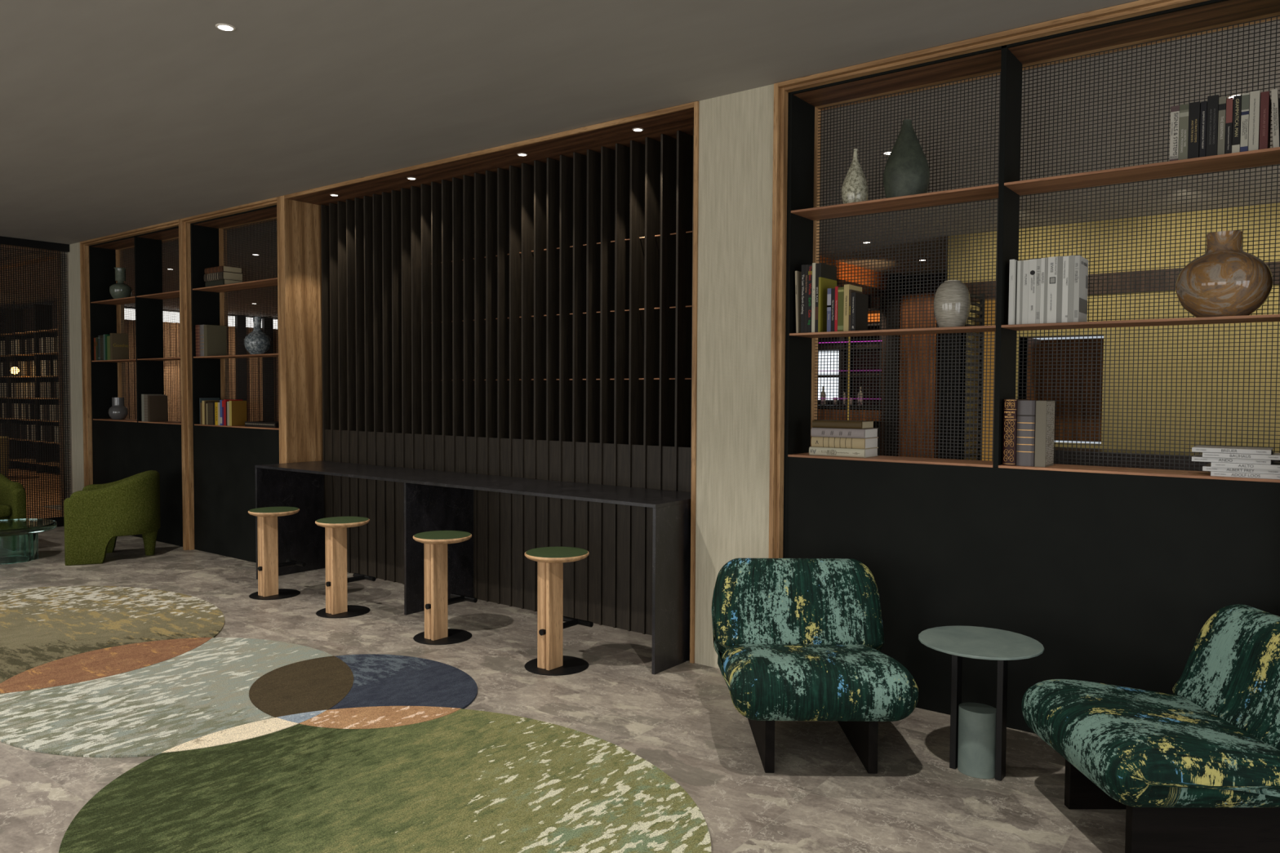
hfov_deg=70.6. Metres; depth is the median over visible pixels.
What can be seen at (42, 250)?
crown molding
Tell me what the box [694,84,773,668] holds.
wall pier
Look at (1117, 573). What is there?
bookcase
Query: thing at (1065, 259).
book
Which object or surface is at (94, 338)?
book
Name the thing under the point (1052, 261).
book
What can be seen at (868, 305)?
wall
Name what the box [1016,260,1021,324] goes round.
book
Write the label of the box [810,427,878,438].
book
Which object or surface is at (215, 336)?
book
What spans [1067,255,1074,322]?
book
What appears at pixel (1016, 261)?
book
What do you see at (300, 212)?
surround
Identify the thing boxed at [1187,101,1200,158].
book
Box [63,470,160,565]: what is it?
armchair
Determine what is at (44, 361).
book
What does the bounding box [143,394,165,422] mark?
book
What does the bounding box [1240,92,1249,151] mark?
book
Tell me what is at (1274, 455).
book
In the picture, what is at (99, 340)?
book
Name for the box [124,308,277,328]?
window
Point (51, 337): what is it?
book
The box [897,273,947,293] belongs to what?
wall
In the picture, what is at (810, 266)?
book
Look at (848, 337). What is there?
pole
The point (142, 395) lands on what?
book
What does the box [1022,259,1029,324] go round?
book
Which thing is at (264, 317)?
window post
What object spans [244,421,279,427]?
book
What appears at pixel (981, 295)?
tower
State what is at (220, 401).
book
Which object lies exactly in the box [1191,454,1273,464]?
book
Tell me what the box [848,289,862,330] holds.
book
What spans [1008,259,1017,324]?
book
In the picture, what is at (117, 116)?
ceiling
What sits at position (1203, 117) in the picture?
book
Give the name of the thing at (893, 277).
wall
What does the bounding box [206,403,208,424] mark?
book
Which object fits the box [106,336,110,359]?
book
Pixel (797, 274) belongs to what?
book
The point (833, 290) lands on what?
book
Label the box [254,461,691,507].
countertop
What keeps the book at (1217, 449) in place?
on the book at (1274, 455)
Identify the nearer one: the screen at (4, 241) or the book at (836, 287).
the book at (836, 287)
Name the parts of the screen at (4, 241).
rail, rail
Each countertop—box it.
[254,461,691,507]
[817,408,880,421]
[1054,447,1279,471]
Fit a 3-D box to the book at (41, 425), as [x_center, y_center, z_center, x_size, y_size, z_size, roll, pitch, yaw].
[-11.270,0.127,17.197,0.070,0.290,0.200,2,3,37]
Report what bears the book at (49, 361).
on the shelf at (33, 304)
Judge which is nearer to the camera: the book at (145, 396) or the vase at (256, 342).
the vase at (256, 342)
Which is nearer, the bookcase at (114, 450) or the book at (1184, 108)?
the book at (1184, 108)
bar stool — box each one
[248,506,306,599]
[315,516,376,618]
[413,530,477,644]
[524,546,593,675]
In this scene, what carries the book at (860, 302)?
on the bookcase at (1117, 573)
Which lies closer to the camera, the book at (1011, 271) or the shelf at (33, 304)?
the book at (1011, 271)
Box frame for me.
[56,254,65,516]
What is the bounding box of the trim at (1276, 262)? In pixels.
[963,261,1279,301]
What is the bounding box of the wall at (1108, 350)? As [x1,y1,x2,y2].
[947,202,1279,460]
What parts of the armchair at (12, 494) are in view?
seat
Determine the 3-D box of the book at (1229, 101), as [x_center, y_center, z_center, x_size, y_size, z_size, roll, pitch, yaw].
[2.513,-1.253,3.847,0.022,0.236,0.191,2,3,37]
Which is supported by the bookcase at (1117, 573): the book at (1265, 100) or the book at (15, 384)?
the book at (1265, 100)
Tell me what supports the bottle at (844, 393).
on the bar shelf at (873, 298)
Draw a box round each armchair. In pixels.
[0,473,26,519]
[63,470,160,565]
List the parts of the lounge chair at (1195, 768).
leg, seat, leg, backrest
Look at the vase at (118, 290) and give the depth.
10.16 m
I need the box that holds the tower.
[937,293,985,460]
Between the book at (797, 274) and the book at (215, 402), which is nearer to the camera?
the book at (797, 274)
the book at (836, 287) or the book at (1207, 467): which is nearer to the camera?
the book at (1207, 467)
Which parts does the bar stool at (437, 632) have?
post, post, seat, plate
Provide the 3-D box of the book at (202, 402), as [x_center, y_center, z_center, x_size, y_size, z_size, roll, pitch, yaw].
[-4.260,-0.140,8.998,0.046,0.235,0.170,2,3,37]
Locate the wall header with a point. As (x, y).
(824, 258)
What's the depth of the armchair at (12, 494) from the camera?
8.96 m
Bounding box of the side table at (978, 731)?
[918,626,1044,781]
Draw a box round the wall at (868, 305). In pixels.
[817,295,879,430]
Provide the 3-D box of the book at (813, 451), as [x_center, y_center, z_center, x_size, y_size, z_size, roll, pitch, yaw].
[1.115,0.137,4.957,0.321,0.046,0.190,2,3,37]
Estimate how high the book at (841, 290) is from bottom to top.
0.238 m
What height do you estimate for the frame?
3.198 m
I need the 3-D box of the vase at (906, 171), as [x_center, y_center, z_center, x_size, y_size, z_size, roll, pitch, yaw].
[1.387,-1.382,4.706,0.234,0.416,0.234,2,3,37]
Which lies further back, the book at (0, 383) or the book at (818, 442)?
the book at (0, 383)
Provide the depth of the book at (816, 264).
4.93 m
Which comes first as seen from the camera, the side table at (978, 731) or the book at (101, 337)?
the side table at (978, 731)
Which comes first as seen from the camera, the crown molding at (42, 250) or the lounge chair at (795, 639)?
the lounge chair at (795, 639)
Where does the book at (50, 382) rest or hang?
on the shelf at (33, 304)
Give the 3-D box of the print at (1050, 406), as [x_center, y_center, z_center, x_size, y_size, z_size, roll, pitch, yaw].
[1.950,0.032,4.299,0.001,0.290,0.145,2,3,37]
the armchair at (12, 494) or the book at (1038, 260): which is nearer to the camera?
the book at (1038, 260)
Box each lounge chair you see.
[711,558,918,773]
[1021,604,1279,852]
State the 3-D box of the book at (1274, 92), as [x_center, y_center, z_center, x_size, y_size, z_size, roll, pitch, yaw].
[2.639,-1.252,3.751,0.033,0.244,0.191,2,3,37]
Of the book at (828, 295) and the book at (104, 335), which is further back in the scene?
the book at (104, 335)
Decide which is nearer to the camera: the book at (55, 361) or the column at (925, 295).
the column at (925, 295)
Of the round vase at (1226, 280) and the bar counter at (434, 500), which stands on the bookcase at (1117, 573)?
the round vase at (1226, 280)
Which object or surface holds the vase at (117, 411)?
on the bookcase at (114, 450)
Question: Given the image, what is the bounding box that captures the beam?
[836,279,888,297]
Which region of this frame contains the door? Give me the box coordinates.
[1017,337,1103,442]
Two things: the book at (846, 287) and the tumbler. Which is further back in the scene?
the tumbler
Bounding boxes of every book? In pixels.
[0,382,3,396]
[2,423,8,435]
[14,383,19,397]
[14,423,27,439]
[15,339,19,353]
[17,361,22,375]
[20,339,24,353]
[21,383,25,397]
[21,404,25,418]
[26,361,29,375]
[26,383,30,397]
[40,425,46,439]
[41,338,45,352]
[44,360,48,375]
[48,360,53,375]
[49,382,54,398]
[49,426,53,441]
[51,337,57,352]
[53,382,57,398]
[55,360,58,375]
[93,337,95,360]
[95,337,97,360]
[97,335,100,360]
[99,334,103,359]
[103,334,105,359]
[105,334,110,359]
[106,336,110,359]
[110,333,128,359]
[141,394,144,421]
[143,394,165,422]
[147,395,168,422]
[195,324,199,356]
[199,397,219,424]
[200,324,204,356]
[200,402,202,424]
[201,400,204,424]
[204,265,241,274]
[204,271,242,281]
[204,279,243,287]
[204,324,226,355]
[204,400,219,424]
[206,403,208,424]
[207,402,213,425]
[213,401,219,425]
[214,402,217,425]
[217,402,220,425]
[219,400,222,425]
[222,400,223,425]
[223,399,242,425]
[226,401,229,426]
[229,400,246,426]
[244,421,279,427]
[795,271,801,333]
[800,264,804,333]
[804,264,808,333]
[807,264,812,332]
[808,446,878,457]
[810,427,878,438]
[811,262,817,332]
[811,436,877,448]
[812,419,874,429]
[814,262,818,332]
[817,262,836,332]
[826,288,831,332]
[831,288,835,331]
[834,286,839,331]
[837,287,844,331]
[843,284,862,331]
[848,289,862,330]
[850,292,868,330]
[1002,399,1028,465]
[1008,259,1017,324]
[1013,260,1017,324]
[1014,261,1017,324]
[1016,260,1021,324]
[1016,400,1035,466]
[1019,260,1023,324]
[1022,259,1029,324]
[1027,258,1036,324]
[1034,400,1054,466]
[1035,258,1040,324]
[1040,257,1044,323]
[1043,257,1048,323]
[1046,256,1057,323]
[1056,256,1062,322]
[1061,256,1068,322]
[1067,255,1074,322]
[1073,255,1088,322]
[1169,105,1179,160]
[1177,103,1189,159]
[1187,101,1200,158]
[1191,445,1273,454]
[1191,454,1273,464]
[1199,100,1207,157]
[1202,452,1279,460]
[1202,463,1279,474]
[1205,94,1219,156]
[1210,462,1279,470]
[1210,471,1279,479]
[1217,96,1226,155]
[1225,97,1233,153]
[1231,94,1241,152]
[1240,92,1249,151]
[1248,89,1261,151]
[1258,90,1271,149]
[1271,88,1279,147]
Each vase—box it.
[108,397,128,419]
[109,267,132,298]
[244,316,271,354]
[841,148,868,204]
[883,119,929,198]
[933,280,970,327]
[1175,230,1272,317]
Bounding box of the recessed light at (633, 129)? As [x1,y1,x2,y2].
[631,128,643,131]
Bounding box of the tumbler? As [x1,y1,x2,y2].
[833,397,837,405]
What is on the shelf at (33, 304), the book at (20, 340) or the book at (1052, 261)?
the book at (20, 340)
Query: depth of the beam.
12.27 m
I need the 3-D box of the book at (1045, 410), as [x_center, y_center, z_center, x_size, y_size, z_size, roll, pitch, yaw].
[1.931,0.033,4.312,0.047,0.311,0.165,2,3,37]
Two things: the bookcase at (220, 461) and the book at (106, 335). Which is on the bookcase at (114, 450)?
the book at (106, 335)
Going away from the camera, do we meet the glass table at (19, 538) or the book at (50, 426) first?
the glass table at (19, 538)
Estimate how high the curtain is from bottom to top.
3.010 m
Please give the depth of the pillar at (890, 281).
12.76 m
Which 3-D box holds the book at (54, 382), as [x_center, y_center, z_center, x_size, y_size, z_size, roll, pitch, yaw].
[-10.703,-0.670,16.739,0.120,0.290,0.200,2,3,37]
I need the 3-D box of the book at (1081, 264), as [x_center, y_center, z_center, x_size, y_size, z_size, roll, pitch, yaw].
[2.055,-0.632,4.216,0.023,0.306,0.191,2,3,37]
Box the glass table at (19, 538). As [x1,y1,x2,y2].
[0,518,57,564]
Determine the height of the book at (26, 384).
0.290 m
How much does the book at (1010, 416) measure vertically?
0.318 m
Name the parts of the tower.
panel, post, post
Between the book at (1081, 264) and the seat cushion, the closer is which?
the book at (1081, 264)
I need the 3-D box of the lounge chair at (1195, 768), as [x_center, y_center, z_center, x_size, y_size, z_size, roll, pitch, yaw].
[1.985,1.098,3.281,0.947,0.782,0.836,0,2,0]
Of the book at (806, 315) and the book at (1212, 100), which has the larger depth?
the book at (806, 315)
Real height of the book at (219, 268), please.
0.055 m
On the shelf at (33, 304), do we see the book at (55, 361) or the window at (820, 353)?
the book at (55, 361)
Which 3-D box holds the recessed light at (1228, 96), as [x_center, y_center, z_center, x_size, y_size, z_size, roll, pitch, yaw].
[3.362,-1.860,5.098,0.096,0.004,0.096,2,3,37]
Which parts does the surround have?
trim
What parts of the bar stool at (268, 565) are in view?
post, post, seat, plate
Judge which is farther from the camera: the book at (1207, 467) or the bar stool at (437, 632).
the bar stool at (437, 632)
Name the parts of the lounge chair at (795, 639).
leg, backrest, seat, leg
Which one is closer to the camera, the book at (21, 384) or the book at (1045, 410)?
the book at (1045, 410)
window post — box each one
[235,315,247,410]
[262,317,274,421]
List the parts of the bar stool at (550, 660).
post, post, plate, seat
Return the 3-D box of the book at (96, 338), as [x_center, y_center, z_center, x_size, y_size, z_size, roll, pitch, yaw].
[-6.174,-0.891,10.429,0.044,0.266,0.173,2,3,37]
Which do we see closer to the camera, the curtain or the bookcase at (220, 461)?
the bookcase at (220, 461)
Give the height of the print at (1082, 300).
0.065 m
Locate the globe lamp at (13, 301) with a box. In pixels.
[11,301,19,374]
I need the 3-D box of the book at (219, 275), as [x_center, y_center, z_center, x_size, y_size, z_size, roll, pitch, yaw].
[-4.075,-1.456,8.845,0.346,0.074,0.210,2,3,37]
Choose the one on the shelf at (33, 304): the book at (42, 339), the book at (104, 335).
the book at (42, 339)
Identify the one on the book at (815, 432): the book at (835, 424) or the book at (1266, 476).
the book at (835, 424)
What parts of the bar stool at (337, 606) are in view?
post, post, seat, plate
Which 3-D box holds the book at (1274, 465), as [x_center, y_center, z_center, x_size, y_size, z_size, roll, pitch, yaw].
[2.592,0.162,3.828,0.280,0.019,0.211,2,3,37]
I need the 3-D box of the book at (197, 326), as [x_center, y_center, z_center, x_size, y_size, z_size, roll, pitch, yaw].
[-4.335,-0.853,9.050,0.081,0.314,0.200,2,3,37]
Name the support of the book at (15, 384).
on the shelf at (33, 304)
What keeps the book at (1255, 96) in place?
on the bookcase at (1117, 573)
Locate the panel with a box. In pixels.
[982,299,995,461]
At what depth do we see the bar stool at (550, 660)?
5.20 m
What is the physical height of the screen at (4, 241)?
3.286 m
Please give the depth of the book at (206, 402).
8.90 m
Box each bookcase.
[80,218,184,550]
[180,196,280,563]
[768,0,1279,733]
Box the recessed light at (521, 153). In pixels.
[517,152,527,155]
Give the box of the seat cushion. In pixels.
[0,504,11,517]
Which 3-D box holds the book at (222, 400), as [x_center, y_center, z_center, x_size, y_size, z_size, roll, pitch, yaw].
[-3.962,-0.135,8.771,0.030,0.246,0.171,2,3,37]
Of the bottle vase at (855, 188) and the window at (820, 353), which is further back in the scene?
the window at (820, 353)
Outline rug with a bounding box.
[0,586,711,852]
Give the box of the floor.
[0,468,1125,852]
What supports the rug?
on the floor
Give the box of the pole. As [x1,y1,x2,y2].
[847,337,849,420]
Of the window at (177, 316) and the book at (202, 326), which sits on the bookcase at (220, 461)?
the book at (202, 326)
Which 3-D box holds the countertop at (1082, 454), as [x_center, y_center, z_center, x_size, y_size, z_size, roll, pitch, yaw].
[5.823,0.818,7.250,5.450,1.085,0.500,2,3,37]
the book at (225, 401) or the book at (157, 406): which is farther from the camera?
the book at (157, 406)
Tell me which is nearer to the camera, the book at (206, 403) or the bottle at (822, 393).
the book at (206, 403)
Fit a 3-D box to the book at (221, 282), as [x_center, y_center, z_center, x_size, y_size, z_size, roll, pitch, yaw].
[-4.061,-1.389,8.831,0.338,0.060,0.199,2,3,37]
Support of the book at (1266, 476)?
on the bookcase at (1117, 573)
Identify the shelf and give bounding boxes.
[0,304,60,473]
[817,296,882,455]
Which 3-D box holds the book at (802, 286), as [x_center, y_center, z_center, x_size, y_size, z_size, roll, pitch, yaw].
[0.974,-0.705,5.080,0.021,0.375,0.261,2,3,37]
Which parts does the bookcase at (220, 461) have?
frame, panel, frame, shelf, panel, shelf, shelf, panel, frame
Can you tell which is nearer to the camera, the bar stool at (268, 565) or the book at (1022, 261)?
the book at (1022, 261)
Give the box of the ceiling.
[0,0,1279,317]
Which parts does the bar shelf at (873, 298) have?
shelf, shelf, shelf, panel, shelf, shelf, panel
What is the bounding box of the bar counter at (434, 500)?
[254,461,691,674]
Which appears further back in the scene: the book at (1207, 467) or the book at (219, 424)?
the book at (219, 424)
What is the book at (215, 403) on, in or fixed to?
on the bookcase at (220, 461)
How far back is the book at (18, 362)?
17.72 m
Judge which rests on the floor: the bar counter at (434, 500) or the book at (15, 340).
the bar counter at (434, 500)
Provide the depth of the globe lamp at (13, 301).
17.22 m
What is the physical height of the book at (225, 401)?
0.250 m
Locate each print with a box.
[1045,402,1054,464]
[1079,297,1087,314]
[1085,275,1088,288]
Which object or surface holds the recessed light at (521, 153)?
attached to the surround
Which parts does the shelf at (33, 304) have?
shelf, shelf, shelf, shelf, shelf, shelf, shelf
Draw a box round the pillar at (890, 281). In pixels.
[884,280,908,456]
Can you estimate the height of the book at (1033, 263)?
0.305 m
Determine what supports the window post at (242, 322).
on the floor
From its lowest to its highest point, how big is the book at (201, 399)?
0.262 m
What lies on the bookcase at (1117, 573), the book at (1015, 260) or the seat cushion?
the book at (1015, 260)
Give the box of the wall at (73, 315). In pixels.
[61,242,84,498]
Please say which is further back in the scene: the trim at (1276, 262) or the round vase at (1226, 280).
the trim at (1276, 262)
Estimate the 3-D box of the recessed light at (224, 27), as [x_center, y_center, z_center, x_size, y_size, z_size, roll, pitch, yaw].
[-1.927,-1.856,4.207,0.087,0.004,0.087,2,3,37]
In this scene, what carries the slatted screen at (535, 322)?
on the floor
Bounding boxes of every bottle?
[821,386,826,405]
[843,391,845,404]
[857,386,863,404]
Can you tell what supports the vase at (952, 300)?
on the bookcase at (1117, 573)
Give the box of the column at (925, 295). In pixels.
[897,292,940,458]
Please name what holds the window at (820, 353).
in the wall at (868, 305)
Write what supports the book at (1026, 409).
on the bookcase at (1117, 573)
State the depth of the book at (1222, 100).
3.79 m
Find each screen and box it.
[0,235,71,527]
[320,127,693,635]
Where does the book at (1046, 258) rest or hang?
on the bookcase at (1117, 573)
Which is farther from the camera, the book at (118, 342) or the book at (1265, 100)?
the book at (118, 342)
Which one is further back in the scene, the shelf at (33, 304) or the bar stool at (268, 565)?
the shelf at (33, 304)
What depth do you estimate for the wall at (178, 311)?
19.23 m
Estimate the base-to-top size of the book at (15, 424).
0.290 m
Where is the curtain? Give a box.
[124,320,278,422]
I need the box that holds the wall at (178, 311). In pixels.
[53,302,277,319]
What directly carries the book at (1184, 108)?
on the bookcase at (1117, 573)
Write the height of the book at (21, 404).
0.290 m
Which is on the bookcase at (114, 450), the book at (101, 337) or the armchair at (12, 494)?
the book at (101, 337)
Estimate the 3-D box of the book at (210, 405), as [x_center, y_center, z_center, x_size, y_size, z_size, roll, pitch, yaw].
[-4.151,-0.128,8.915,0.104,0.220,0.171,2,3,37]
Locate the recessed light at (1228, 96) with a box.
[1226,93,1244,97]
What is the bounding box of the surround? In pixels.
[278,101,698,663]
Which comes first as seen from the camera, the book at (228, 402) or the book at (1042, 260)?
the book at (1042, 260)
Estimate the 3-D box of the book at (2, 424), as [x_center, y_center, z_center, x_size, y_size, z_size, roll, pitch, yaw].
[-12.796,0.075,18.356,0.120,0.290,0.200,2,3,37]
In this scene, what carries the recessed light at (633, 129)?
attached to the surround
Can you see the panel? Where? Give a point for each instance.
(986, 301)
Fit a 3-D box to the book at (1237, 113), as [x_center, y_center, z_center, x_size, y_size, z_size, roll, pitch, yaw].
[2.534,-1.255,3.831,0.027,0.242,0.191,2,3,37]
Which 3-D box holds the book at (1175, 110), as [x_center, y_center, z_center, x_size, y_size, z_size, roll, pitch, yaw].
[2.356,-1.260,3.966,0.032,0.240,0.191,2,3,37]
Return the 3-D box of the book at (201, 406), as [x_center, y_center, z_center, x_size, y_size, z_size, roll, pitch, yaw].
[-4.294,-0.131,9.024,0.031,0.215,0.170,2,3,37]
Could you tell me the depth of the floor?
4.15 m
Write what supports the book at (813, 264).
on the bookcase at (1117, 573)
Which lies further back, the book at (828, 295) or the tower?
the tower
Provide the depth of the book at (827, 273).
4.95 m
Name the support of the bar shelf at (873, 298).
on the floor
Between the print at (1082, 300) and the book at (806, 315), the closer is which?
the print at (1082, 300)
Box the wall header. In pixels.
[819,255,889,289]
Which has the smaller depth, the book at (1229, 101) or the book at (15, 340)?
the book at (1229, 101)
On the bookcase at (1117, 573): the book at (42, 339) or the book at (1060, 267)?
the book at (1060, 267)
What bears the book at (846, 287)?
on the bookcase at (1117, 573)
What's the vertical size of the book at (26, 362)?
0.290 m
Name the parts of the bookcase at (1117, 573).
frame, panel, shelf, shelf, shelf, frame, panel, panel, shelf, shelf, shelf, panel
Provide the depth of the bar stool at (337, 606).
6.46 m
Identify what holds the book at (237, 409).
on the bookcase at (220, 461)
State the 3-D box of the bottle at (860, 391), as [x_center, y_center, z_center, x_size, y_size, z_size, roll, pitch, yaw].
[3.258,-0.451,13.368,0.084,0.290,0.084,2,3,37]
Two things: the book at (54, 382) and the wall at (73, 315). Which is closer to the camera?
the wall at (73, 315)
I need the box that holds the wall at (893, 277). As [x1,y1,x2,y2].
[880,275,897,455]
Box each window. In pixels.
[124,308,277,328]
[817,351,839,399]
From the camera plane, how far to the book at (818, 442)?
4.88 m
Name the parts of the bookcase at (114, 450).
frame, panel, shelf, shelf, shelf, frame, panel, panel, shelf, shelf, shelf, frame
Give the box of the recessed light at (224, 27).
[215,23,235,31]
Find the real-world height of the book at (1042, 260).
0.307 m
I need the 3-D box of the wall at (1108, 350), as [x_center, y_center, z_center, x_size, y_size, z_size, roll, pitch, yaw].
[6.343,-0.294,7.571,7.470,3.288,0.300,2,3,37]
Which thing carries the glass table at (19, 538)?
on the floor

